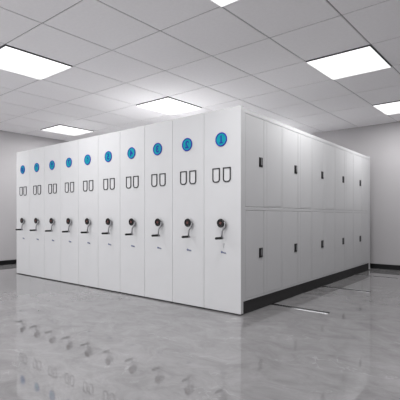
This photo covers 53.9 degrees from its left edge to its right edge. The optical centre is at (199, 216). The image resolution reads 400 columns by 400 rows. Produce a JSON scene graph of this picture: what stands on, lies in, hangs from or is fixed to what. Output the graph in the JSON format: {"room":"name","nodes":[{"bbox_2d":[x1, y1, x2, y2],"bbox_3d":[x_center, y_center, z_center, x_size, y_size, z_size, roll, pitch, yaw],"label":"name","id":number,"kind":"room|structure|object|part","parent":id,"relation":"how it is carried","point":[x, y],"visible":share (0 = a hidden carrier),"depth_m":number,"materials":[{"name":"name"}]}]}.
{"room":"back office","nodes":[
{"label":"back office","id":0,"kind":"room"},
{"bbox_2d":[0,130,68,260],"bbox_3d":[-5.782,-0.514,7.209,0.150,3.200,13.780,0,0,39],"label":"wall","id":1,"kind":"structure","parent":0,"point":[11,143],"depth_m":8.92,"materials":[{"name":"paint"}]},
{"bbox_2d":[0,259,16,264],"bbox_3d":[-5.718,1.036,7.157,0.014,0.100,13.452,0,0,39],"label":"baseboard","id":2,"kind":"structure","parent":1,"relation":"attached to","point":[5,262],"depth_m":8.87,"materials":[{"name":"black"}]},
{"bbox_2d":[0,0,399,140],"bbox_3d":[-1.706,-1.964,3.901,10.350,0.100,13.480,0,0,39],"label":"ceiling","id":3,"kind":"structure","parent":0,"point":[122,55],"depth_m":4.83,"materials":[{"name":"tile"}]},
{"bbox_2d":[0,44,71,79],"bbox_3d":[-2.192,-1.921,4.936,0.779,0.042,0.836,0,0,39],"label":"ceiling light","id":4,"kind":"object","parent":3,"relation":"attached to","point":[12,59],"visible":0.86,"depth_m":4.92,"materials":[{"name":"white plastic"}]},
{"bbox_3d":[-2.192,-1.922,4.936,0.779,0.040,0.836,0,0,39],"label":"light frame","id":5,"kind":"part","parent":4,"relation":"part of","materials":[{"name":"grey"}]},
{"bbox_2d":[41,124,93,135],"bbox_3d":[-2.945,-1.921,8.746,0.779,0.042,0.836,0,0,39],"label":"ceiling light","id":6,"kind":"object","parent":3,"relation":"attached to","point":[62,129],"visible":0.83,"depth_m":8.71,"materials":[{"name":"white plastic"}]},
{"bbox_3d":[-2.945,-1.922,8.746,0.779,0.040,0.836,0,0,39],"label":"light frame","id":7,"kind":"part","parent":6,"relation":"part of","materials":[{"name":"grey"}]},
{"bbox_2d":[136,97,201,114],"bbox_3d":[-0.535,-1.921,6.843,0.779,0.042,0.836,0,0,39],"label":"ceiling light","id":8,"kind":"object","parent":3,"relation":"attached to","point":[166,105],"visible":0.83,"depth_m":6.80,"materials":[{"name":"white plastic"}]},
{"bbox_3d":[-0.535,-1.922,6.843,0.779,0.040,0.836,0,0,39],"label":"light frame","id":9,"kind":"part","parent":8,"relation":"part of","materials":[{"name":"grey"}]},
{"bbox_2d":[211,0,237,6],"bbox_3d":[0.218,-1.921,3.033,0.779,0.042,0.836,0,0,39],"label":"ceiling light","id":10,"kind":"object","parent":3,"relation":"attached to","point":[221,3],"visible":1,"depth_m":3.50,"materials":[{"name":"white plastic"}]},
{"bbox_2d":[306,45,390,79],"bbox_3d":[1.875,-1.921,4.940,0.779,0.042,0.836,0,0,39],"label":"ceiling light","id":11,"kind":"object","parent":3,"relation":"attached to","point":[364,59],"visible":0.83,"depth_m":4.89,"materials":[{"name":"white plastic"}]},
{"bbox_3d":[1.875,-1.922,4.940,0.779,0.040,0.836,0,0,39],"label":"light frame","id":12,"kind":"part","parent":11,"relation":"part of","materials":[{"name":"grey"}]},
{"bbox_2d":[373,100,399,114],"bbox_3d":[3.532,-1.921,6.847,0.779,0.042,0.836,0,0,39],"label":"ceiling light","id":13,"kind":"object","parent":3,"relation":"attached to","point":[388,108],"visible":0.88,"depth_m":6.87,"materials":[{"name":"white plastic"}]},
{"bbox_3d":[3.532,-1.922,6.847,0.779,0.040,0.836,0,0,39],"label":"light frame","id":14,"kind":"part","parent":13,"relation":"part of","materials":[{"name":"grey"}]},
{"bbox_2d":[0,264,399,399],"bbox_3d":[-1.706,1.146,3.901,10.650,0.120,13.780,0,0,39],"label":"floor","id":15,"kind":"structure","parent":0,"point":[59,340],"depth_m":3.34,"materials":[{"name":"grey stone"}]},
{"bbox_2d":[15,150,30,275],"bbox_3d":[-1.840,-0.067,9.119,0.503,2.294,4.946,0,0,39],"label":"shelving unit","id":16,"kind":"object","parent":15,"relation":"on","point":[23,158],"visible":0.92,"depth_m":7.32,"materials":[{"name":"grey metal"}]},
{"bbox_2d":[29,147,44,277],"bbox_3d":[-1.447,-0.067,8.800,0.503,2.294,4.946,0,0,39],"label":"shelving unit","id":17,"kind":"object","parent":15,"relation":"on","point":[37,156],"visible":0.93,"depth_m":7.00,"materials":[{"name":"grey metal"}]},
{"bbox_2d":[45,143,60,280],"bbox_3d":[-1.054,-0.067,8.481,0.503,2.294,4.946,0,0,39],"label":"shelving unit","id":18,"kind":"object","parent":15,"relation":"on","point":[52,152],"visible":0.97,"depth_m":6.67,"materials":[{"name":"grey metal"}]},
{"bbox_2d":[61,140,79,284],"bbox_3d":[-0.661,-0.067,8.162,0.503,2.294,4.946,0,0,39],"label":"shelving unit","id":19,"kind":"object","parent":15,"relation":"on","point":[69,150],"visible":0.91,"depth_m":6.35,"materials":[{"name":"grey metal"}]},
{"bbox_2d":[79,135,97,287],"bbox_3d":[-0.268,-0.067,7.843,0.503,2.294,4.946,0,0,39],"label":"shelving unit","id":20,"kind":"object","parent":15,"relation":"on","point":[88,147],"visible":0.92,"depth_m":6.04,"materials":[{"name":"grey metal"}]},
{"bbox_2d":[98,131,119,291],"bbox_3d":[0.125,-0.067,7.524,0.503,2.294,4.946,0,0,39],"label":"shelving unit","id":21,"kind":"object","parent":15,"relation":"on","point":[109,143],"visible":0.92,"depth_m":5.72,"materials":[{"name":"grey metal"}]},
{"bbox_2d":[120,126,144,296],"bbox_3d":[0.518,-0.067,7.205,0.503,2.294,4.946,0,0,39],"label":"shelving unit","id":22,"kind":"object","parent":15,"relation":"on","point":[132,141],"visible":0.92,"depth_m":5.41,"materials":[{"name":"grey metal"}]},
{"bbox_2d":[145,120,172,301],"bbox_3d":[0.911,-0.067,6.886,0.503,2.294,4.946,0,0,39],"label":"shelving unit","id":23,"kind":"object","parent":15,"relation":"on","point":[158,136],"visible":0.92,"depth_m":5.08,"materials":[{"name":"grey metal"}]},
{"bbox_2d":[173,113,203,307],"bbox_3d":[1.304,-0.067,6.567,0.503,2.294,4.946,0,0,39],"label":"shelving unit","id":24,"kind":"object","parent":15,"relation":"on","point":[188,132],"visible":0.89,"depth_m":4.76,"materials":[{"name":"grey metal"}]},
{"bbox_2d":[204,105,369,314],"bbox_3d":[1.706,-0.067,6.241,0.526,2.294,4.946,0,0,39],"label":"shelving unit","id":25,"kind":"object","parent":15,"relation":"on","point":[287,208],"visible":1,"depth_m":4.87,"materials":[{"name":"grey metal"}]},
{"bbox_3d":[0.263,-0.071,4.474,0.512,2.286,0.052,0,0,39],"label":"panel","id":26,"kind":"part","parent":25,"relation":"part of","materials":[{"name":"grey metal"}]},
{"bbox_3d":[0.262,0.155,4.395,0.056,0.205,0.052,0,0,39],"label":"crank arm","id":27,"kind":"part","parent":25,"relation":"part of","materials":[{"name":"silver metal"}]},
{"bbox_3d":[0.630,-0.628,4.534,0.009,1.035,0.400,0,0,39],"label":"door","id":28,"kind":"part","parent":25,"relation":"part of","materials":[{"name":"grey metal"}]},
{"bbox_3d":[0.630,0.426,4.534,0.009,0.982,0.400,0,0,39],"label":"door","id":29,"kind":"part","parent":25,"relation":"part of","materials":[{"name":"grey metal"}]},
{"bbox_3d":[0.721,-0.636,4.625,0.018,0.112,0.080,0,0,39],"label":"door handle","id":30,"kind":"part","parent":25,"relation":"part of","materials":[{"name":"black plastic"}]},
{"bbox_3d":[0.721,0.426,4.625,0.018,0.112,0.080,0,0,39],"label":"door handle","id":31,"kind":"part","parent":25,"relation":"part of","materials":[{"name":"black plastic"}]},
{"bbox_3d":[0.902,-0.628,4.868,0.010,1.035,0.451,0,0,39],"label":"door","id":32,"kind":"part","parent":25,"relation":"part of","materials":[{"name":"grey metal"}]},
{"bbox_3d":[0.902,0.426,4.868,0.010,0.982,0.451,0,0,39],"label":"door","id":33,"kind":"part","parent":25,"relation":"part of","materials":[{"name":"grey metal"}]},
{"bbox_3d":[1.202,-0.628,5.239,0.009,1.035,0.443,0,0,39],"label":"door","id":34,"kind":"part","parent":25,"relation":"part of","materials":[{"name":"grey metal"}]},
{"bbox_3d":[1.202,0.426,5.239,0.009,0.982,0.443,0,0,39],"label":"door","id":35,"kind":"part","parent":25,"relation":"part of","materials":[{"name":"grey metal"}]},
{"bbox_3d":[1.488,-0.628,5.590,0.010,1.035,0.451,0,0,39],"label":"door","id":36,"kind":"part","parent":25,"relation":"part of","materials":[{"name":"grey metal"}]},
{"bbox_3d":[1.488,0.426,5.590,0.010,0.982,0.451,0,0,39],"label":"door","id":37,"kind":"part","parent":25,"relation":"part of","materials":[{"name":"grey metal"}]},
{"bbox_3d":[1.788,-0.628,5.961,0.009,1.035,0.443,0,0,39],"label":"door","id":38,"kind":"part","parent":25,"relation":"part of","materials":[{"name":"grey metal"}]},
{"bbox_3d":[1.788,0.426,5.961,0.009,0.982,0.443,0,0,39],"label":"door","id":39,"kind":"part","parent":25,"relation":"part of","materials":[{"name":"grey metal"}]},
{"bbox_3d":[2.074,-0.628,6.312,0.010,1.035,0.451,0,0,39],"label":"door","id":40,"kind":"part","parent":25,"relation":"part of","materials":[{"name":"grey metal"}]},
{"bbox_3d":[2.074,0.426,6.312,0.010,0.982,0.451,0,0,39],"label":"door","id":41,"kind":"part","parent":25,"relation":"part of","materials":[{"name":"grey metal"}]},
{"bbox_3d":[2.374,-0.628,6.683,0.009,1.035,0.443,0,0,39],"label":"door","id":42,"kind":"part","parent":25,"relation":"part of","materials":[{"name":"grey metal"}]},
{"bbox_3d":[2.374,0.426,6.683,0.009,0.982,0.443,0,0,39],"label":"door","id":43,"kind":"part","parent":25,"relation":"part of","materials":[{"name":"grey metal"}]},
{"bbox_3d":[2.660,-0.628,7.034,0.010,1.035,0.451,0,0,39],"label":"door","id":44,"kind":"part","parent":25,"relation":"part of","materials":[{"name":"grey metal"}]},
{"bbox_3d":[2.660,0.426,7.034,0.010,0.982,0.451,0,0,39],"label":"door","id":45,"kind":"part","parent":25,"relation":"part of","materials":[{"name":"grey metal"}]},
{"bbox_3d":[2.961,-0.628,7.405,0.009,1.035,0.443,0,0,39],"label":"door","id":46,"kind":"part","parent":25,"relation":"part of","materials":[{"name":"grey metal"}]},
{"bbox_3d":[2.961,0.426,7.405,0.009,0.982,0.443,0,0,39],"label":"door","id":47,"kind":"part","parent":25,"relation":"part of","materials":[{"name":"grey metal"}]},
{"bbox_3d":[3.247,-0.628,7.756,0.010,1.035,0.451,0,0,39],"label":"door","id":48,"kind":"part","parent":25,"relation":"part of","materials":[{"name":"grey metal"}]},
{"bbox_3d":[3.247,0.426,7.756,0.010,0.982,0.451,0,0,39],"label":"door","id":49,"kind":"part","parent":25,"relation":"part of","materials":[{"name":"grey metal"}]},
{"bbox_3d":[3.243,-0.071,8.145,0.512,2.286,0.052,0,0,39],"label":"panel","id":50,"kind":"part","parent":25,"relation":"part of","materials":[{"name":"grey metal"}]},
{"bbox_2d":[270,303,329,313],"bbox_3d":[-0.845,1.084,6.271,5.900,0.004,0.080,0,0,39],"label":"rail","id":51,"kind":"object","parent":15,"relation":"on","point":[312,310],"visible":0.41,"depth_m":4.62,"materials":[{"name":"silver metal"}]},
{"bbox_2d":[321,286,370,291],"bbox_3d":[0.158,1.084,7.506,5.900,0.004,0.081,0,0,39],"label":"rail","id":52,"kind":"object","parent":15,"relation":"on","point":[321,286],"visible":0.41,"depth_m":5.84,"materials":[{"name":"silver metal"}]},
{"bbox_2d":[355,274,396,278],"bbox_3d":[1.166,1.084,8.748,5.900,0.004,0.081,0,0,39],"label":"rail","id":53,"kind":"object","parent":15,"relation":"on","point":[355,274],"visible":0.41,"depth_m":7.10,"materials":[{"name":"silver metal"}]},
{"bbox_2d":[311,121,399,264],"bbox_3d":[2.589,-0.514,9.192,10.350,3.200,0.150,0,0,39],"label":"wall","id":54,"kind":"structure","parent":0,"point":[380,142],"depth_m":8.15,"materials":[{"name":"paint"}]},
{"bbox_2d":[370,263,399,269],"bbox_3d":[2.537,1.036,9.129,10.350,0.100,0.014,0,0,39],"label":"baseboard","id":55,"kind":"structure","parent":54,"relation":"attached to","point":[372,265],"depth_m":8.09,"materials":[{"name":"black"}]}
]}

